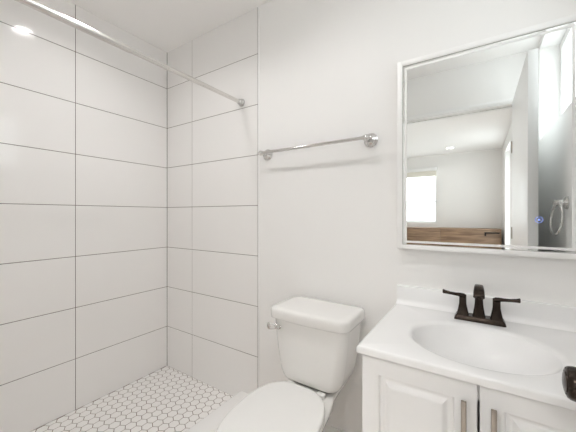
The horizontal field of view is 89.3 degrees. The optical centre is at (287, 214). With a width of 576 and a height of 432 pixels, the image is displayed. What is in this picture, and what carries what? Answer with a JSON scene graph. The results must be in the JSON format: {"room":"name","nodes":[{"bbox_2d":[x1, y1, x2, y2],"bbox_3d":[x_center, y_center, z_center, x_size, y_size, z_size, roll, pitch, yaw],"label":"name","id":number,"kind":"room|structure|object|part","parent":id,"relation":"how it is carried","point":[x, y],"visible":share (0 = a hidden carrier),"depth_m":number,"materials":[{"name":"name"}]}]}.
{"room":"bathroom","nodes":[
{"label":"bathroom","id":0,"kind":"room"},
{"bbox_2d":[0,0,166,431],"bbox_3d":[-1.413,0.015,1.647,0.150,2.533,1.830,0,0,33],"label":"wall","id":1,"kind":"structure","parent":0,"point":[83,117],"depth_m":1.74,"materials":[{"name":"white tile"}]},
{"bbox_2d":[31,366,232,431],"bbox_3d":[-1.065,1.221,1.395,0.730,0.120,1.590,0,0,33],"label":"floor","id":2,"kind":"structure","parent":0,"point":[167,399],"depth_m":1.76,"materials":[{"name":"white tile"}]},
{"bbox_2d":[67,0,270,51],"bbox_3d":[-0.355,-1.312,0.954,2.680,0.120,1.830,0,0,33],"label":"ceiling","id":3,"kind":"structure","parent":0,"point":[167,25],"depth_m":1.82,"materials":[{"name":"white paint"}]},
{"bbox_2d":[167,0,575,431],"bbox_3d":[0.105,0.015,1.656,2.680,2.533,0.150,0,0,33],"label":"wall","id":4,"kind":"structure","parent":0,"point":[328,68],"depth_m":1.59,"materials":[{"name":"white paint"}]},
{"bbox_2d":[15,0,244,106],"bbox_3d":[-0.716,-0.701,1.172,0.048,0.048,1.558,0,0,33],"label":"shower curtain rod","id":5,"kind":"object","parent":4,"relation":"attached to","point":[33,4],"visible":1,"depth_m":1.17,"materials":[{"name":"white metal"}]},
{"bbox_2d":[186,391,247,431],"bbox_3d":[-0.696,1.136,1.159,0.185,0.070,1.558,0,0,33],"label":"shower curb","id":6,"kind":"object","parent":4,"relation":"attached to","point":[210,423],"depth_m":1.58,"materials":[{"name":"white stone"}]},
{"bbox_2d":[258,7,258,387],"bbox_3d":[-0.175,-0.072,1.751,0.008,2.351,0.008,0,0,33],"label":"trim","id":7,"kind":"structure","parent":4,"relation":"attached to","point":[258,7],"depth_m":1.75,"materials":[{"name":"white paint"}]},
{"bbox_2d":[257,133,377,160],"bbox_3d":[0.115,-0.352,1.512,0.677,0.066,0.080,0,0,33],"label":"towel bar","id":8,"kind":"object","parent":4,"relation":"attached to","point":[370,140],"visible":1,"depth_m":1.42,"materials":[{"name":"silver metal"}]},
{"bbox_3d":[-0.140,-0.352,1.680,0.066,0.066,0.080,0,0,33],"label":"post","id":9,"kind":"part","parent":8,"relation":"part of","materials":[{"name":"silver metal"}]},
{"bbox_3d":[0.371,-0.352,1.345,0.066,0.066,0.080,0,0,33],"label":"post","id":10,"kind":"part","parent":8,"relation":"part of","materials":[{"name":"silver metal"}]},
{"bbox_2d":[323,424,344,431],"bbox_3d":[0.162,1.119,1.522,0.806,0.085,0.013,0,0,33],"label":"baseboard","id":11,"kind":"structure","parent":4,"relation":"attached to","point":[328,428],"depth_m":1.48,"materials":[{"name":"white paint"}]},
{"bbox_2d":[396,284,575,331],"bbox_3d":[0.738,0.350,1.125,0.609,0.076,0.047,0,0,33],"label":"backsplash","id":12,"kind":"structure","parent":4,"relation":"attached to","point":[547,315],"depth_m":1.08,"materials":[{"name":"white stone"}]},
{"bbox_2d":[397,14,575,259],"bbox_3d":[0.741,-0.261,1.131,0.604,0.820,0.031,0,0,33],"label":"wall mirror","id":13,"kind":"object","parent":4,"relation":"attached to","point":[486,128],"visible":1,"depth_m":1.10,"materials":[{"name":"white mirror"}]},
{"bbox_2d":[562,366,575,401],"bbox_3d":[0.348,0.135,0.107,0.210,2.028,0.938,0,0,33],"label":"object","id":14,"kind":"structure","parent":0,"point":[569,372],"depth_m":0.51,"materials":[{"name":"brown metal"}]},
{"bbox_3d":[0.078,1.221,0.670,1.645,0.120,1.830,0,0,33],"label":"floor","id":15,"kind":"structure","parent":0,"visible":0},
{"bbox_2d":[216,296,364,431],"bbox_3d":[0.008,0.796,1.171,0.395,0.731,0.720,0,0,33],"label":"toilet","id":16,"kind":"object","parent":15,"relation":"on","point":[318,340],"visible":1,"depth_m":1.22,"materials":[{"name":"white ceramic"}]},
{"bbox_3d":[-0.053,0.749,1.067,0.343,0.020,0.468,0,0,33],"label":"lid","id":17,"kind":"part","parent":16,"relation":"part of","materials":[{"name":"white plastic"}]},
{"bbox_3d":[-0.064,0.512,1.345,0.065,0.034,0.013,0,0,13],"label":"lever arm","id":18,"kind":"part","parent":16,"relation":"part of","materials":[{"name":"silver metal"}]},
{"bbox_3d":[0.134,0.455,1.363,0.395,0.050,0.260,0,0,33],"label":"tank lid","id":19,"kind":"part","parent":16,"relation":"part of","materials":[{"name":"white ceramic"}]},
{"bbox_3d":[0.136,0.613,1.365,0.370,0.288,0.231,0,0,33],"label":"tank","id":20,"kind":"part","parent":16,"relation":"part of","materials":[{"name":"white ceramic"}]},
{"bbox_2d":[363,354,575,431],"bbox_3d":[0.598,0.785,0.914,0.586,0.752,0.549,0,0,33],"label":"vanity cabinet","id":21,"kind":"object","parent":15,"relation":"on","point":[397,397],"visible":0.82,"depth_m":0.76,"materials":[{"name":"white wood"}]},
{"bbox_3d":[0.349,0.731,0.802,0.289,0.630,0.019,0,0,33],"label":"door","id":22,"kind":"part","parent":21,"relation":"part of","materials":[{"name":"white wood"}]},
{"bbox_3d":[0.432,0.526,0.716,0.012,0.150,0.036,0,0,33],"label":"pull handle","id":23,"kind":"part","parent":21,"relation":"part of","materials":[{"name":"silver metal"}]},
{"bbox_2d":[356,284,575,410],"bbox_3d":[0.604,0.403,0.922,0.610,0.180,0.533,0,0,33],"label":"washbasin","id":24,"kind":"object","parent":21,"relation":"in","point":[528,357],"visible":0.98,"depth_m":0.96,"materials":[{"name":"white ceramic"}]},
{"bbox_2d":[443,284,520,326],"bbox_3d":[0.685,0.319,1.044,0.237,0.136,0.104,0,0,33],"label":"faucet","id":25,"kind":"object","parent":24,"relation":"on","point":[478,315],"visible":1,"depth_m":1.04,"materials":[{"name":"brown metal"}]},
{"bbox_3d":[0.632,0.298,1.108,0.078,0.022,0.021,0,0,33],"label":"lever","id":26,"kind":"part","parent":25,"relation":"part of","materials":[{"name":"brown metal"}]},
{"bbox_3d":[0.656,0.339,1.093,0.039,0.064,0.037,0,0,33],"label":"handle","id":27,"kind":"part","parent":25,"relation":"part of","materials":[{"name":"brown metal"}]},
{"bbox_3d":[0.698,0.333,1.065,0.041,0.076,0.040,0,0,33],"label":"spout","id":28,"kind":"part","parent":25,"relation":"part of","materials":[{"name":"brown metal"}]},
{"bbox_3d":[0.681,0.280,1.039,0.034,0.058,0.093,0,0,33],"label":"spout arm","id":29,"kind":"part","parent":25,"relation":"part of","materials":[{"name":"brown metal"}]},
{"bbox_3d":[0.699,0.378,1.064,0.157,0.017,0.055,0,0,33],"label":"plate","id":30,"kind":"part","parent":25,"relation":"part of","materials":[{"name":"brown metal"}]},
{"bbox_3d":[0.742,0.339,1.036,0.039,0.064,0.037,0,0,33],"label":"handle","id":31,"kind":"part","parent":25,"relation":"part of","materials":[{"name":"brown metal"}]},
{"bbox_3d":[0.765,0.298,1.021,0.078,0.022,0.021,0,0,33],"label":"lever","id":32,"kind":"part","parent":25,"relation":"part of","materials":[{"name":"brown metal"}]},
{"bbox_2d":[412,325,562,374],"bbox_3d":[0.577,0.444,0.881,0.372,0.098,0.316,0,0,33],"label":"basin","id":33,"kind":"object","parent":24,"relation":"in","point":[508,352],"depth_m":0.95,"materials":[{"name":"white ceramic"}]},
{"bbox_3d":[0.482,0.526,0.683,0.012,0.150,0.036,0,0,33],"label":"pull handle","id":34,"kind":"part","parent":21,"relation":"part of","materials":[{"name":"silver metal"}]},
{"bbox_3d":[0.595,0.731,0.641,0.289,0.630,0.019,0,0,33],"label":"door","id":35,"kind":"part","parent":21,"relation":"part of","materials":[{"name":"white wood"}]}
]}

